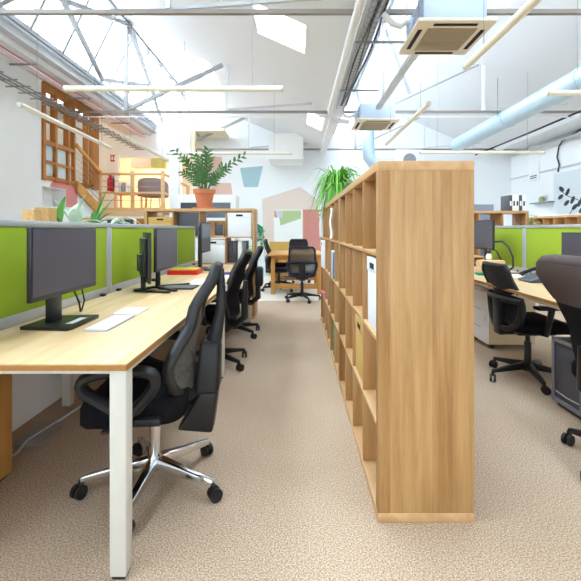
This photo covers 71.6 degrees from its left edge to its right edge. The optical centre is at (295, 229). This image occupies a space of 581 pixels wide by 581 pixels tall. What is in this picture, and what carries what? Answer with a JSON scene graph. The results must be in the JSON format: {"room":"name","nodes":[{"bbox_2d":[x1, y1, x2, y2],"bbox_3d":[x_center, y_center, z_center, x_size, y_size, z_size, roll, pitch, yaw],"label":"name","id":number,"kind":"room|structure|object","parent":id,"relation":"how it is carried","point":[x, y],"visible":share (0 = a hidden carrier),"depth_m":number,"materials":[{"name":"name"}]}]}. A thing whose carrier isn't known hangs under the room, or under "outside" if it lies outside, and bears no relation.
{"room":"open-plan office","nodes":[
{"label":"open-plan office","id":0,"kind":"room"},
{"bbox_2d":[0,56,98,221],"bbox_3d":[-4.574,-0.707,2.500,0.353,3.786,13.000,0,0,0],"label":"wall","id":1,"kind":"structure","parent":0,"point":[22,187],"depth_m":6.48,"materials":[{"name":"paint"}]},
{"bbox_2d":[0,71,143,149],"bbox_3d":[-4.165,-2.161,3.450,0.370,0.054,14.900,0,0,0],"label":"cable tray","id":2,"kind":"object","parent":1,"relation":"attached to","point":[3,79],"visible":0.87,"depth_m":7.15,"materials":[{"name":"grey metal"}]},
{"bbox_2d":[42,81,104,118],"bbox_3d":[-4.405,-2.554,8.090,0.110,0.040,2.220,0,0,0],"label":"trim","id":3,"kind":"structure","parent":1,"relation":"attached to","point":[45,82],"depth_m":7.71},
{"bbox_2d":[41,82,188,213],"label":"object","id":4,"kind":"structure","parent":1,"relation":"in","point":[58,162],"depth_m":7.93,"materials":[{"name":"brown wood"}]},
{"bbox_2d":[75,143,101,211],"bbox_3d":[-4.808,-1.008,8.450,0.985,1.388,1.023,0,0,0],"label":"flight","id":5,"kind":"object","parent":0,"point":[80,189],"visible":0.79,"depth_m":8.35,"materials":[{"name":"brown wood"}]},
{"bbox_2d":[46,105,228,207],"bbox_3d":[-4.350,-1.164,10.925,4.700,4.700,8.150,0,0,0],"label":"wall","id":6,"kind":"structure","parent":0,"point":[153,142],"depth_m":11.00,"materials":[{"name":"paint"}]},
{"bbox_2d":[115,155,119,207],"bbox_3d":[-4.850,-1.234,10.950,0.100,1.560,0.100,0,0,0],"label":"trim","id":7,"kind":"structure","parent":6,"relation":"attached to","point":[117,157],"depth_m":10.90,"materials":[{"name":"white paint"}]},
{"bbox_2d":[169,134,180,216],"bbox_3d":[-2.760,-0.489,9.200,0.200,3.350,0.200,0,0,0],"label":"column","id":8,"kind":"structure","parent":6,"relation":"attached to","point":[174,139],"depth_m":9.10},
{"bbox_2d":[0,269,580,580],"bbox_3d":[-0.250,1.234,5.500,16.500,0.103,19.000,0,0,0],"label":"floor","id":9,"kind":"structure","parent":0,"point":[296,504],"depth_m":1.80,"materials":[{"name":"beige carpet"}]},
{"bbox_2d":[0,374,11,481],"bbox_3d":[-1.636,0.836,1.625,0.528,0.700,0.650,0,0,0],"label":"wooden pedestal","id":10,"kind":"object","parent":9,"relation":"on","point":[5,379],"visible":0.58,"depth_m":1.90,"materials":[{"name":"brown wood"}]},
{"bbox_2d":[12,422,65,445],"bbox_3d":[-1.480,1.180,2.330,0.160,0.008,0.260,0,0,0],"label":"box","id":11,"kind":"object","parent":9,"relation":"on","point":[39,439],"visible":0.8,"depth_m":2.31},
{"bbox_2d":[12,374,80,431],"bbox_3d":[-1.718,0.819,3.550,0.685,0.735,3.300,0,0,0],"label":"panel","id":12,"kind":"object","parent":9,"relation":"on","point":[31,393],"visible":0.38,"depth_m":2.58,"materials":[{"name":"white wood"}]},
{"bbox_2d":[12,405,81,456],"bbox_3d":[-1.399,1.178,2.684,0.106,0.014,1.487,0,0,12],"label":"cable","id":13,"kind":"object","parent":9,"relation":"on","point":[75,409],"visible":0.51,"depth_m":2.36,"materials":[{"name":"grey plastic"}]},
{"bbox_2d":[0,264,250,578],"bbox_3d":[-0.942,0.819,3.275,0.747,0.735,3.850,0,0,0],"label":"desk","id":14,"kind":"object","parent":9,"relation":"on","point":[115,352],"visible":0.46,"depth_m":1.50,"materials":[{"name":"brown wood"}]},
{"bbox_2d":[0,220,109,330],"bbox_3d":[-1.325,0.221,2.050,0.065,0.530,1.600,0,0,0],"label":"divider","id":15,"kind":"object","parent":14,"relation":"attached to","point":[15,310],"visible":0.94,"depth_m":1.95,"materials":[{"name":"fabric"}]},
{"bbox_2d":[20,227,98,330],"bbox_3d":[-1.123,0.221,1.930,0.235,0.460,0.540,0,0,0],"label":"monitor","id":16,"kind":"object","parent":14,"relation":"on","point":[60,261],"visible":1,"depth_m":1.87,"materials":[{"name":"grey plastic"}]},
{"bbox_2d":[83,315,134,330],"bbox_3d":[-0.888,0.446,1.935,0.112,0.010,0.310,0,0,0],"label":"keyboard","id":17,"kind":"object","parent":14,"relation":"on","point":[113,321],"visible":1,"depth_m":1.89,"materials":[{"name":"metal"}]},
{"bbox_2d":[113,307,148,314],"bbox_3d":[-0.900,0.446,2.205,0.130,0.010,0.170,0,0,0],"label":"trackpad","id":18,"kind":"object","parent":14,"relation":"on","point":[128,310],"visible":0.96,"depth_m":2.18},
{"bbox_2d":[109,223,176,292],"bbox_3d":[-1.325,0.221,3.651,0.065,0.530,1.597,0,0,0],"label":"screen","id":19,"kind":"object","parent":14,"relation":"attached to","point":[124,238],"visible":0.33,"depth_m":3.15,"materials":[{"name":"fabric"}]},
{"bbox_2d":[134,232,170,292],"bbox_3d":[-1.072,0.235,2.967,0.228,0.429,0.400,0,0,-27],"label":"monitor","id":20,"kind":"object","parent":14,"relation":"on","point":[144,258],"visible":0.91,"depth_m":2.84,"materials":[{"name":"grey plastic"}]},
{"bbox_2d":[154,228,189,291],"bbox_3d":[-0.975,0.221,3.110,0.228,0.459,0.500,0,0,0],"label":"monitor","id":21,"kind":"object","parent":14,"relation":"on","point":[165,239],"visible":0.98,"depth_m":3.05,"materials":[{"name":"grey plastic"}]},
{"bbox_2d":[159,285,198,289],"bbox_3d":[-0.900,0.445,3.110,0.260,0.012,0.190,0,0,0],"label":"keyboard","id":22,"kind":"object","parent":14,"relation":"on","point":[178,287],"visible":0.82,"depth_m":3.06,"materials":[{"name":"black plastic"}]},
{"bbox_2d":[167,267,202,274],"bbox_3d":[-1.130,0.423,4.120,0.300,0.055,0.240,0,0,0],"label":"tray","id":23,"kind":"object","parent":14,"relation":"on","point":[177,270],"visible":1,"depth_m":4.00,"materials":[{"name":"red plastic"}]},
{"bbox_2d":[176,226,194,266],"bbox_3d":[-1.325,0.221,4.867,0.065,0.530,0.827,0,0,0],"label":"screen","id":24,"kind":"object","parent":14,"relation":"attached to","point":[185,234],"visible":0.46,"depth_m":4.83,"materials":[{"name":"fabric"}]},
{"bbox_2d":[198,222,210,269],"bbox_3d":[-1.062,0.186,4.620,0.235,0.530,0.460,0,0,0],"label":"monitor","id":25,"kind":"object","parent":14,"relation":"on","point":[204,228],"visible":0.91,"depth_m":4.58,"materials":[{"name":"grey plastic"}]},
{"bbox_2d":[101,214,164,223],"bbox_3d":[-2.900,0.456,7.200,0.960,1.460,0.440,0,0,0],"label":"cabinet","id":26,"kind":"object","parent":9,"relation":"on","point":[139,217],"visible":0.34,"depth_m":6.99,"materials":[{"name":"brown wood"}]},
{"bbox_2d":[69,261,226,531],"bbox_3d":[-0.659,0.669,1.853,0.672,1.034,0.641,0,0,-4],"label":"office chair","id":27,"kind":"object","parent":9,"relation":"on","point":[163,392],"visible":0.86,"depth_m":1.79,"materials":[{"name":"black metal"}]},
{"bbox_2d":[144,208,257,318],"bbox_3d":[-1.278,0.454,5.525,1.464,1.464,0.390,0,0,0],"label":"cube shelf","id":28,"kind":"object","parent":9,"relation":"on","point":[148,212],"visible":0.29,"depth_m":5.33,"materials":[{"name":"brown wood"}]},
{"bbox_2d":[148,217,171,224],"bbox_3d":[-1.804,-0.035,5.529,0.318,0.260,0.370,0,0,0],"label":"storage box","id":29,"kind":"object","parent":28,"relation":"on","point":[151,220],"visible":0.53,"depth_m":5.35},
{"bbox_2d":[177,214,198,235],"bbox_3d":[-1.474,-0.060,5.509,0.300,0.310,0.022,0,0,0],"label":"picture frame","id":30,"kind":"object","parent":28,"relation":"on","point":[182,219],"visible":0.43,"depth_m":5.50,"materials":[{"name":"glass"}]},
{"bbox_2d":[169,146,246,207],"bbox_3d":[-1.209,-0.702,5.520,1.062,0.848,0.330,0,0,0],"label":"potted plant","id":31,"kind":"object","parent":28,"relation":"on","point":[204,196],"visible":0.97,"depth_m":5.49,"materials":[{"name":"green plant"}]},
{"bbox_2d":[202,239,224,262],"bbox_3d":[-1.103,0.291,5.529,0.323,0.310,0.370,0,0,0],"label":"storage box","id":32,"kind":"object","parent":28,"relation":"on","point":[217,246],"visible":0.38,"depth_m":5.35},
{"bbox_2d":[205,221,224,236],"bbox_3d":[-1.103,-0.015,5.535,0.260,0.220,0.170,0,0,0],"label":"picture frame","id":33,"kind":"object","parent":28,"relation":"on","point":[217,228],"visible":0.62,"depth_m":5.48,"materials":[{"name":"brown wood"}]},
{"bbox_2d":[228,241,232,262],"bbox_3d":[-0.881,0.301,5.530,0.056,0.290,0.280,0,0,0],"label":"ring binder","id":34,"kind":"object","parent":28,"relation":"on","point":[230,243],"visible":0.83,"depth_m":5.39,"materials":[{"name":"grey plastic"}]},
{"bbox_2d":[227,213,251,236],"bbox_3d":[-0.751,-0.065,5.529,0.323,0.320,0.370,0,0,0],"label":"storage box","id":35,"kind":"object","parent":28,"relation":"on","point":[239,224],"visible":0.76,"depth_m":5.35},
{"bbox_2d":[178,195,238,260],"bbox_3d":[-1.775,0.246,8.248,1.150,1.880,0.504,0,0,0],"label":"tall cabinet","id":36,"kind":"object","parent":9,"relation":"on","point":[184,201],"visible":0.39,"depth_m":8.00,"materials":[{"name":"paint"}]},
{"bbox_2d":[179,250,251,370],"bbox_3d":[-0.715,0.685,3.537,0.662,1.002,0.645,0,0,4],"label":"office chair","id":37,"kind":"object","parent":9,"relation":"on","point":[237,273],"visible":0.6,"depth_m":3.43,"materials":[{"name":"fabric"}]},
{"bbox_2d":[206,246,263,338],"bbox_3d":[-0.694,0.685,4.550,0.661,1.002,0.636,0,0,-3],"label":"office chair","id":38,"kind":"object","parent":9,"relation":"on","point":[252,268],"visible":0.61,"depth_m":4.45,"materials":[{"name":"black plastic"}]},
{"bbox_2d":[261,240,292,292],"bbox_3d":[-0.366,0.698,7.715,0.625,0.976,0.646,0,0,0],"label":"office chair","id":39,"kind":"object","parent":9,"relation":"on","point":[279,269],"visible":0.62,"depth_m":7.62,"materials":[{"name":"black plastic"}]},
{"bbox_2d":[264,239,293,285],"bbox_3d":[-0.341,0.693,8.294,0.621,0.986,0.629,0,0,0],"label":"office chair","id":40,"kind":"object","parent":9,"relation":"on","point":[277,263],"visible":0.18,"depth_m":8.27,"materials":[{"name":"black plastic"}]},
{"bbox_2d":[268,242,296,274],"bbox_3d":[-0.330,0.746,10.600,0.760,0.840,0.500,0,0,0],"label":"bench","id":41,"kind":"object","parent":9,"relation":"on","point":[273,245],"visible":0.27,"depth_m":10.80,"materials":[{"name":"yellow wood"}]},
{"bbox_2d":[267,250,320,293],"bbox_3d":[-0.010,0.819,8.025,1.020,0.735,1.450,0,0,0],"label":"meeting table","id":42,"kind":"object","parent":9,"relation":"on","point":[276,255],"visible":0.74,"depth_m":7.38,"materials":[{"name":"brown wood"}]},
{"bbox_2d":[284,239,310,282],"bbox_3d":[0.042,0.703,9.170,0.623,0.966,0.630,0,0,0],"label":"office chair","id":43,"kind":"object","parent":9,"relation":"on","point":[293,242],"visible":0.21,"depth_m":9.40,"materials":[{"name":"black plastic"}]},
{"bbox_2d":[285,246,320,303],"bbox_3d":[0.115,0.728,6.720,0.619,0.916,0.626,0,0,0],"label":"office chair","id":44,"kind":"object","parent":9,"relation":"on","point":[302,274],"visible":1,"depth_m":6.50,"materials":[{"name":"fabric"}]},
{"bbox_2d":[321,201,330,352],"bbox_3d":[0.526,0.454,4.602,0.390,1.464,1.464,0,0,0],"label":"cube shelf","id":45,"kind":"object","parent":9,"relation":"on","point":[325,272],"visible":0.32,"depth_m":4.59,"materials":[{"name":"brown wood"}]},
{"bbox_2d":[321,240,324,267],"bbox_3d":[0.485,0.286,4.780,0.370,0.320,0.308,0,0,0],"label":"storage box","id":46,"kind":"object","parent":45,"relation":"on","point":[322,241],"visible":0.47,"depth_m":4.63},
{"bbox_2d":[303,165,360,220],"bbox_3d":[0.464,-0.365,4.650,0.805,0.736,0.885,0,0,0],"label":"plant","id":47,"kind":"object","parent":45,"relation":"on","point":[336,183],"visible":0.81,"depth_m":4.52,"materials":[{"name":"green plant"}]},
{"bbox_2d":[331,194,338,381],"bbox_3d":[0.526,0.454,3.481,0.390,1.464,0.762,0,0,0],"label":"cube shelf","id":48,"kind":"object","parent":9,"relation":"on","point":[335,201],"visible":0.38,"depth_m":3.47,"materials":[{"name":"brown wood"}]},
{"bbox_2d":[339,161,473,521],"bbox_3d":[0.526,0.454,2.362,0.390,1.464,1.464,0,0,0],"label":"cube shelf","id":49,"kind":"object","parent":9,"relation":"on","point":[411,414],"visible":0.99,"depth_m":1.63,"materials":[{"name":"brown wood"}]},
{"bbox_2d":[355,313,362,381],"bbox_3d":[0.520,0.642,2.189,0.360,0.310,0.308,0,0,0],"label":"storage box","id":50,"kind":"object","parent":49,"relation":"on","point":[359,324],"visible":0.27,"depth_m":2.20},
{"bbox_2d":[367,256,375,331],"bbox_3d":[0.520,0.286,1.818,0.360,0.320,0.258,0,0,0],"label":"storage box","id":51,"kind":"object","parent":49,"relation":"on","point":[371,260],"visible":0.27,"depth_m":1.82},
{"bbox_2d":[474,204,493,256],"bbox_3d":[2.975,0.386,6.640,0.550,1.600,0.040,0,0,0],"label":"noticeboard","id":52,"kind":"object","parent":9,"relation":"on","point":[477,207],"visible":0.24,"depth_m":6.62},
{"bbox_2d":[474,211,528,255],"bbox_3d":[2.732,0.454,6.195,1.464,1.464,0.390,0,0,0],"label":"cube shelf","id":53,"kind":"object","parent":9,"relation":"on","point":[518,217],"visible":0.09,"depth_m":6.05,"materials":[{"name":"brown wood"}]},
{"bbox_2d":[501,195,511,210],"bbox_3d":[3.235,-0.398,6.199,0.044,0.240,0.262,0,0,0],"label":"ring binder","id":54,"kind":"object","parent":53,"relation":"on","point":[506,201],"visible":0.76,"depth_m":6.15,"materials":[{"name":"grey plastic"}]},
{"bbox_2d":[474,284,534,348],"bbox_3d":[2.120,0.886,4.185,0.480,0.600,0.430,0,0,0],"label":"drawer pedestal","id":55,"kind":"object","parent":9,"relation":"on","point":[483,327],"visible":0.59,"depth_m":3.99,"materials":[{"name":"metal"}]},
{"bbox_2d":[474,270,559,309],"bbox_3d":[1.995,0.819,3.025,0.750,0.735,3.650,0,0,0],"label":"desk","id":56,"kind":"object","parent":9,"relation":"on","point":[534,292],"visible":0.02,"depth_m":2.98,"materials":[{"name":"brown wood"}]},
{"bbox_2d":[474,220,494,259],"bbox_3d":[2.132,0.173,4.580,0.235,0.555,0.560,0,0,0],"label":"monitor","id":57,"kind":"object","parent":56,"relation":"on","point":[484,230],"visible":0.67,"depth_m":4.49,"materials":[{"name":"grey plastic"}]},
{"bbox_2d":[476,260,504,270],"bbox_3d":[2.040,0.386,4.225,0.260,0.130,0.110,0,0,0],"label":"box","id":58,"kind":"object","parent":56,"relation":"on","point":[478,262],"visible":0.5,"depth_m":4.18,"materials":[{"name":"cardboard"}]},
{"bbox_2d":[491,225,523,271],"bbox_3d":[2.408,0.221,4.577,0.065,0.530,0.747,0,0,0],"label":"screen","id":59,"kind":"object","parent":56,"relation":"attached to","point":[513,236],"visible":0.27,"depth_m":4.45,"materials":[{"name":"fabric"}]},
{"bbox_2d":[518,267,541,282],"bbox_3d":[2.060,0.385,3.480,0.180,0.132,0.200,0,0,0],"label":"desk phone","id":60,"kind":"object","parent":56,"relation":"on","point":[532,278],"visible":0.7,"depth_m":3.52,"materials":[{"name":"grey plastic"}]},
{"bbox_2d":[524,224,580,273],"bbox_3d":[2.408,0.221,3.400,0.065,0.530,1.600,0,0,0],"label":"screen","id":61,"kind":"object","parent":56,"relation":"attached to","point":[539,240],"visible":0.53,"depth_m":3.90,"materials":[{"name":"fabric"}]},
{"bbox_2d":[562,232,580,255],"bbox_3d":[2.132,0.236,2.920,0.235,0.430,0.540,0,0,0],"label":"monitor","id":62,"kind":"object","parent":56,"relation":"on","point":[571,241],"visible":0.49,"depth_m":3.07,"materials":[{"name":"grey plastic"}]},
{"bbox_2d":[481,261,569,394],"bbox_3d":[1.817,0.723,3.192,0.623,0.926,0.637,0,0,0],"label":"office chair","id":63,"kind":"object","parent":9,"relation":"on","point":[508,315],"visible":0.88,"depth_m":3.12,"materials":[{"name":"fabric"}]},
{"bbox_2d":[529,214,580,224],"bbox_3d":[5.425,0.454,8.183,0.390,1.464,2.166,0,0,0],"label":"cube shelf","id":64,"kind":"object","parent":9,"relation":"on","point":[561,219],"visible":0.09,"depth_m":8.18,"materials":[{"name":"brown wood"}]},
{"bbox_2d":[536,254,580,479],"bbox_3d":[1.643,0.658,1.955,0.680,1.056,0.727,0,0,-4],"label":"office chair","id":65,"kind":"object","parent":9,"relation":"on","point":[560,275],"visible":1,"depth_m":2.06,"materials":[{"name":"black plastic"}]},
{"bbox_2d":[552,336,580,418],"bbox_3d":[1.964,0.956,2.610,0.432,0.460,0.300,0,0,0],"label":"computer tower","id":66,"kind":"object","parent":9,"relation":"on","point":[564,391],"visible":0.92,"depth_m":2.64,"materials":[{"name":"grey plastic"}]},
{"bbox_3d":[-2.349,0.646,3.950,0.502,1.080,3.100,0,0,0],"label":"cabinet","id":67,"kind":"object","parent":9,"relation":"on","visible":0},
{"bbox_2d":[22,210,40,220],"bbox_3d":[-2.360,-0.034,3.600,0.100,0.280,0.100,0,0,0],"label":"planter box","id":68,"kind":"object","parent":67,"relation":"on","point":[28,215],"visible":0.3,"depth_m":3.55,"materials":[{"name":"wood"}]},
{"bbox_2d":[34,207,56,221],"bbox_3d":[-2.360,-0.049,3.800,0.130,0.310,0.130,0,0,0],"label":"planter box","id":69,"kind":"object","parent":67,"relation":"on","point":[47,214],"visible":0.29,"depth_m":3.73,"materials":[{"name":"wood"}]},
{"bbox_2d":[57,196,65,221],"bbox_3d":[-2.350,-0.113,4.010,0.186,0.438,0.186,0,0,-19],"label":"leafy plant","id":70,"kind":"object","parent":67,"relation":"on","point":[60,210],"visible":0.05,"depth_m":3.99,"materials":[{"name":"green plant"}]},
{"bbox_2d":[54,194,102,222],"bbox_3d":[-2.286,-0.136,4.238,0.408,0.484,0.276,0,0,26],"label":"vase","id":71,"kind":"object","parent":67,"relation":"on","point":[75,214],"visible":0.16,"depth_m":4.25,"materials":[{"name":"white ceramic"}]},
{"bbox_2d":[81,191,122,222],"bbox_3d":[-2.238,-0.179,4.620,0.646,0.571,0.305,0,0,0],"label":"leafy plant","id":72,"kind":"object","parent":67,"relation":"on","point":[98,214],"visible":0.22,"depth_m":4.63,"materials":[{"name":"green plant"}]},
{"bbox_2d":[0,0,580,153],"bbox_3d":[-0.875,-3.338,5.500,14.750,2.207,19.000,0,0,0],"label":"ceiling","id":73,"kind":"structure","parent":0,"point":[544,47],"depth_m":7.38,"materials":[{"name":"paint"}]},
{"bbox_2d":[16,102,111,149],"bbox_3d":[-3.175,-2.693,5.775,0.060,2.619,2.452,0,0,-2],"label":"tube light","id":74,"kind":"object","parent":73,"relation":"hanging from","point":[18,104],"visible":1,"depth_m":5.34,"materials":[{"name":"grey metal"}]},
{"bbox_2d":[0,45,145,137],"bbox_3d":[-3.920,-2.431,5.250,0.400,0.131,10.501,0,0,0],"label":"cable bundle","id":75,"kind":"object","parent":73,"relation":"hanging from","point":[23,64],"visible":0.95,"depth_m":6.54,"materials":[{"name":"grey metal"}]},
{"bbox_2d":[0,15,155,132],"bbox_3d":[-3.860,-2.700,3.990,0.120,0.150,15.980,0,0,0],"label":"steel beam","id":76,"kind":"structure","parent":73,"relation":"attached to","point":[7,27],"depth_m":6.49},
{"bbox_2d":[0,0,186,126],"bbox_3d":[-3.567,-3.447,4.000,0.636,1.225,16.000,0,0,0],"label":"window","id":77,"kind":"structure","parent":73,"relation":"attached to","point":[28,27],"depth_m":7.36,"materials":[{"name":"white glass"}]},
{"bbox_2d":[121,39,168,160],"bbox_3d":[-2.620,-2.566,7.150,0.060,2.364,2.100,0,0,0],"label":"tube light","id":78,"kind":"object","parent":73,"relation":"hanging from","point":[123,136],"visible":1,"depth_m":7.55,"materials":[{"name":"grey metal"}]},
{"bbox_2d":[62,0,282,91],"bbox_3d":[-1.230,-2.434,4.050,2.200,2.101,0.060,0,0,0],"label":"tube light","id":79,"kind":"object","parent":73,"relation":"hanging from","point":[252,88],"visible":1,"depth_m":4.03,"materials":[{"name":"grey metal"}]},
{"bbox_2d":[167,41,291,154],"bbox_3d":[-1.240,-2.446,7.500,2.320,2.124,0.060,0,0,0],"label":"tube light","id":80,"kind":"object","parent":73,"relation":"hanging from","point":[184,152],"visible":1,"depth_m":7.48,"materials":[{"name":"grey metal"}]},
{"bbox_2d":[0,0,580,14],"bbox_3d":[1.000,-3.117,4.213,10.760,1.748,0.095,0,0,0],"label":"roof truss","id":81,"kind":"object","parent":73,"relation":"attached to","point":[205,8],"visible":0.66,"depth_m":4.18,"materials":[{"name":"metal"}]},
{"bbox_2d":[55,0,130,80],"bbox_3d":[-3.475,-3.415,5.985,0.622,1.117,3.600,0,0,0],"label":"brace","id":82,"kind":"object","parent":81,"relation":"attached to","point":[66,4],"visible":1,"depth_m":6.82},
{"bbox_2d":[70,22,580,117],"bbox_3d":[1.000,-3.067,7.764,10.760,1.847,0.131,0,0,0],"label":"roof truss","id":83,"kind":"object","parent":73,"relation":"attached to","point":[128,109],"visible":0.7,"depth_m":7.75,"materials":[{"name":"metal"}]},
{"bbox_2d":[100,24,164,126],"bbox_3d":[-3.475,-3.415,9.585,0.622,1.117,3.659,0,0,0],"label":"brace","id":84,"kind":"object","parent":83,"relation":"attached to","point":[107,80],"visible":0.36,"depth_m":8.67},
{"bbox_2d":[475,110,580,155],"bbox_3d":[5.250,-2.185,7.950,0.144,0.084,7.901,0,0,0],"label":"conduit","id":85,"kind":"object","parent":83,"relation":"attached to","point":[579,111],"visible":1,"depth_m":8.83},
{"bbox_2d":[327,0,365,123],"bbox_3d":[0.766,-2.034,1.732,0.421,0.249,11.463,0,0,0],"label":"insulated pipe","id":86,"kind":"object","parent":73,"relation":"hanging from","point":[359,5],"visible":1,"depth_m":4.80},
{"bbox_2d":[179,88,521,149],"bbox_3d":[1.000,-3.117,11.412,10.760,1.748,0.095,0,0,0],"label":"roof truss","id":87,"kind":"object","parent":73,"relation":"attached to","point":[181,94],"visible":0.52,"depth_m":11.38,"materials":[{"name":"metal"}]},
{"bbox_2d":[339,7,399,130],"bbox_3d":[1.230,-2.912,7.000,0.980,2.242,0.720,0,0,0],"label":"air conditioner","id":88,"kind":"object","parent":73,"relation":"hanging from","point":[367,117],"depth_m":6.72,"materials":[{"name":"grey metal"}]},
{"bbox_2d":[359,122,389,128],"bbox_3d":[1.360,-1.798,7.000,0.460,0.013,0.460,0,0,0],"label":"ceiling vent","id":89,"kind":"object","parent":88,"relation":"in","point":[363,125],"depth_m":6.95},
{"bbox_2d":[336,0,404,108],"bbox_3d":[0.975,-2.166,1.601,0.590,0.080,11.202,0,0,0],"label":"cable tray","id":90,"kind":"object","parent":73,"relation":"hanging from","point":[351,89],"visible":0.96,"depth_m":4.75,"materials":[{"name":"grey metal"}]},
{"bbox_2d":[333,0,418,133],"bbox_3d":[1.383,-3.022,4.000,0.636,2.076,16.000,0,0,0],"label":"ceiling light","id":91,"kind":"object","parent":73,"relation":"attached to","point":[378,21],"depth_m":5.80,"materials":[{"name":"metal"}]},
{"bbox_2d":[385,0,431,145],"bbox_3d":[1.490,-2.693,5.585,0.060,2.619,2.130,0,0,0],"label":"tube light","id":92,"kind":"object","parent":73,"relation":"hanging from","point":[427,104],"visible":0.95,"depth_m":5.42,"materials":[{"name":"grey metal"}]},
{"bbox_2d":[381,0,497,54],"bbox_3d":[1.330,-2.925,3.980,0.980,2.128,0.720,0,0,0],"label":"air conditioner","id":93,"kind":"object","parent":73,"relation":"hanging from","point":[435,27],"depth_m":3.77,"materials":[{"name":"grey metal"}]},
{"bbox_2d":[414,28,476,50],"bbox_3d":[1.460,-1.867,3.980,0.460,0.013,0.460,0,0,0],"label":"ceiling vent","id":94,"kind":"object","parent":93,"relation":"in","point":[431,39],"depth_m":3.96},
{"bbox_2d":[419,72,545,153],"bbox_3d":[3.420,-2.508,7.400,2.300,2.248,0.060,0,0,0],"label":"tube light","id":95,"kind":"object","parent":73,"relation":"hanging from","point":[527,151],"visible":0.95,"depth_m":7.37,"materials":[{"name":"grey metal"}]},
{"bbox_2d":[462,0,541,69],"bbox_3d":[1.475,-2.693,2.300,0.060,2.619,2.400,0,0,0],"label":"tube light","id":96,"kind":"object","parent":73,"relation":"hanging from","point":[529,5],"visible":1,"depth_m":2.84,"materials":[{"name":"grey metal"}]},
{"bbox_2d":[451,66,580,150],"bbox_3d":[4.000,-2.466,4.500,0.350,1.083,11.000,0,0,0],"label":"air duct","id":97,"kind":"object","parent":73,"relation":"hanging from","point":[537,102],"visible":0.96,"depth_m":6.98,"materials":[{"name":"metal"}]},
{"bbox_2d":[545,0,580,95],"bbox_3d":[3.745,-2.438,4.170,2.310,2.107,0.060,0,0,0],"label":"tube light","id":98,"kind":"object","parent":73,"relation":"hanging from","point":[577,92],"visible":1,"depth_m":4.15,"materials":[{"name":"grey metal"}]},
{"bbox_2d":[165,95,510,268],"bbox_3d":[1.300,-1.427,12.054,10.400,5.226,0.132,0,0,0],"label":"wall","id":99,"kind":"structure","parent":0,"point":[259,185],"depth_m":12.00,"materials":[{"name":"paint"}]},
{"bbox_2d":[130,158,166,168],"bbox_3d":[-4.375,-2.384,12.000,0.950,1.100,0.400,0,0,0],"label":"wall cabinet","id":100,"kind":"object","parent":99,"relation":"attached to","point":[137,163],"visible":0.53,"depth_m":11.80,"materials":[{"name":"wood"}]},
{"bbox_2d":[269,133,302,165],"bbox_3d":[-0.270,-2.250,11.450,0.940,0.700,1.100,0,0,0],"label":"air conditioner","id":101,"kind":"object","parent":99,"relation":"attached to","point":[278,142],"depth_m":10.90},
{"bbox_2d":[274,210,301,241],"bbox_3d":[-0.230,0.190,11.980,0.846,1.550,0.030,0,0,0],"label":"whiteboard","id":102,"kind":"object","parent":99,"relation":"attached to","point":[287,223],"visible":0.68,"depth_m":11.97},
{"bbox_2d":[279,210,300,225],"bbox_3d":[-0.193,-0.342,11.969,0.683,0.446,0.003,0,0,0],"label":"print","id":103,"kind":"object","parent":102,"relation":"attached to","point":[286,217],"depth_m":11.97},
{"bbox_2d":[392,150,422,160],"bbox_3d":[3.000,-1.839,11.310,0.720,0.550,1.360,0,0,0],"label":"box","id":104,"kind":"object","parent":99,"relation":"attached to","point":[398,155],"visible":0.45,"depth_m":10.65,"materials":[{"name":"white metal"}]},
{"bbox_2d":[362,131,393,166],"bbox_3d":[2.195,-2.454,10.900,0.850,1.720,0.360,0,0,0],"label":"duct","id":105,"kind":"object","parent":104,"relation":"attached to","point":[368,150],"visible":0.48,"depth_m":10.76,"materials":[{"name":"metal"}]},
{"bbox_2d":[511,130,580,225],"bbox_3d":[6.460,-0.539,4.000,0.120,3.451,16.000,0,0,0],"label":"wall","id":106,"kind":"structure","parent":0,"point":[570,148],"depth_m":10.34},
{"bbox_2d":[529,143,539,180],"bbox_3d":[6.373,-1.814,10.780,0.053,1.000,0.440,0,0,0],"label":"air vent","id":107,"kind":"object","parent":106,"relation":"in","point":[534,159],"visible":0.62,"depth_m":10.73,"materials":[{"name":"metal"}]},
{"bbox_2d":[510,162,580,179],"bbox_3d":[6.385,-1.490,4.000,0.030,0.040,16.000,0,0,0],"label":"trim","id":108,"kind":"structure","parent":106,"relation":"attached to","point":[574,164],"depth_m":10.02,"materials":[{"name":"grey metal"}]},
{"bbox_2d":[554,169,580,213],"bbox_3d":[6.378,-0.824,9.180,0.041,1.080,1.560,0,0,0],"label":"poster","id":109,"kind":"object","parent":106,"relation":"attached to","point":[567,185],"visible":1,"depth_m":9.45,"materials":[{"name":"paper"}]},
{"bbox_2d":[558,186,580,213],"bbox_3d":[6.365,-0.661,9.206,0.014,0.754,1.178,0,0,0],"label":"print","id":110,"kind":"object","parent":109,"relation":"attached to","point":[569,197],"depth_m":9.38},
{"bbox_3d":[-4.775,0.366,11.975,3.650,1.640,6.050,0,0,0],"label":"floor","id":111,"kind":"structure","parent":0,"visible":0},
{"bbox_2d":[114,194,146,207],"bbox_3d":[-4.175,-0.679,10.200,0.750,0.450,0.400,0,0,0],"label":"side table","id":112,"kind":"object","parent":111,"relation":"on","point":[120,195],"visible":0.43,"depth_m":10.06,"materials":[{"name":"brown wood"}]},
{"bbox_2d":[138,178,168,207],"bbox_3d":[-3.600,-0.863,10.275,0.776,0.822,0.730,0,0,0],"label":"armchair","id":113,"kind":"object","parent":111,"relation":"on","point":[144,184],"visible":0.7,"depth_m":9.95,"materials":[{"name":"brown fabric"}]},
{"bbox_3d":[0.925,-1.427,-4.060,11.150,5.226,0.120,0,0,0],"label":"wall","id":114,"kind":"structure","parent":0,"visible":0},
{"bbox_2d":[512,132,580,156],"bbox_3d":[6.200,-2.105,3.750,0.060,0.060,15.500,0,0,0],"label":"conduit pipe","id":115,"kind":"object","parent":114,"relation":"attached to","point":[578,133],"visible":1,"depth_m":9.66,"materials":[{"name":"grey metal"}]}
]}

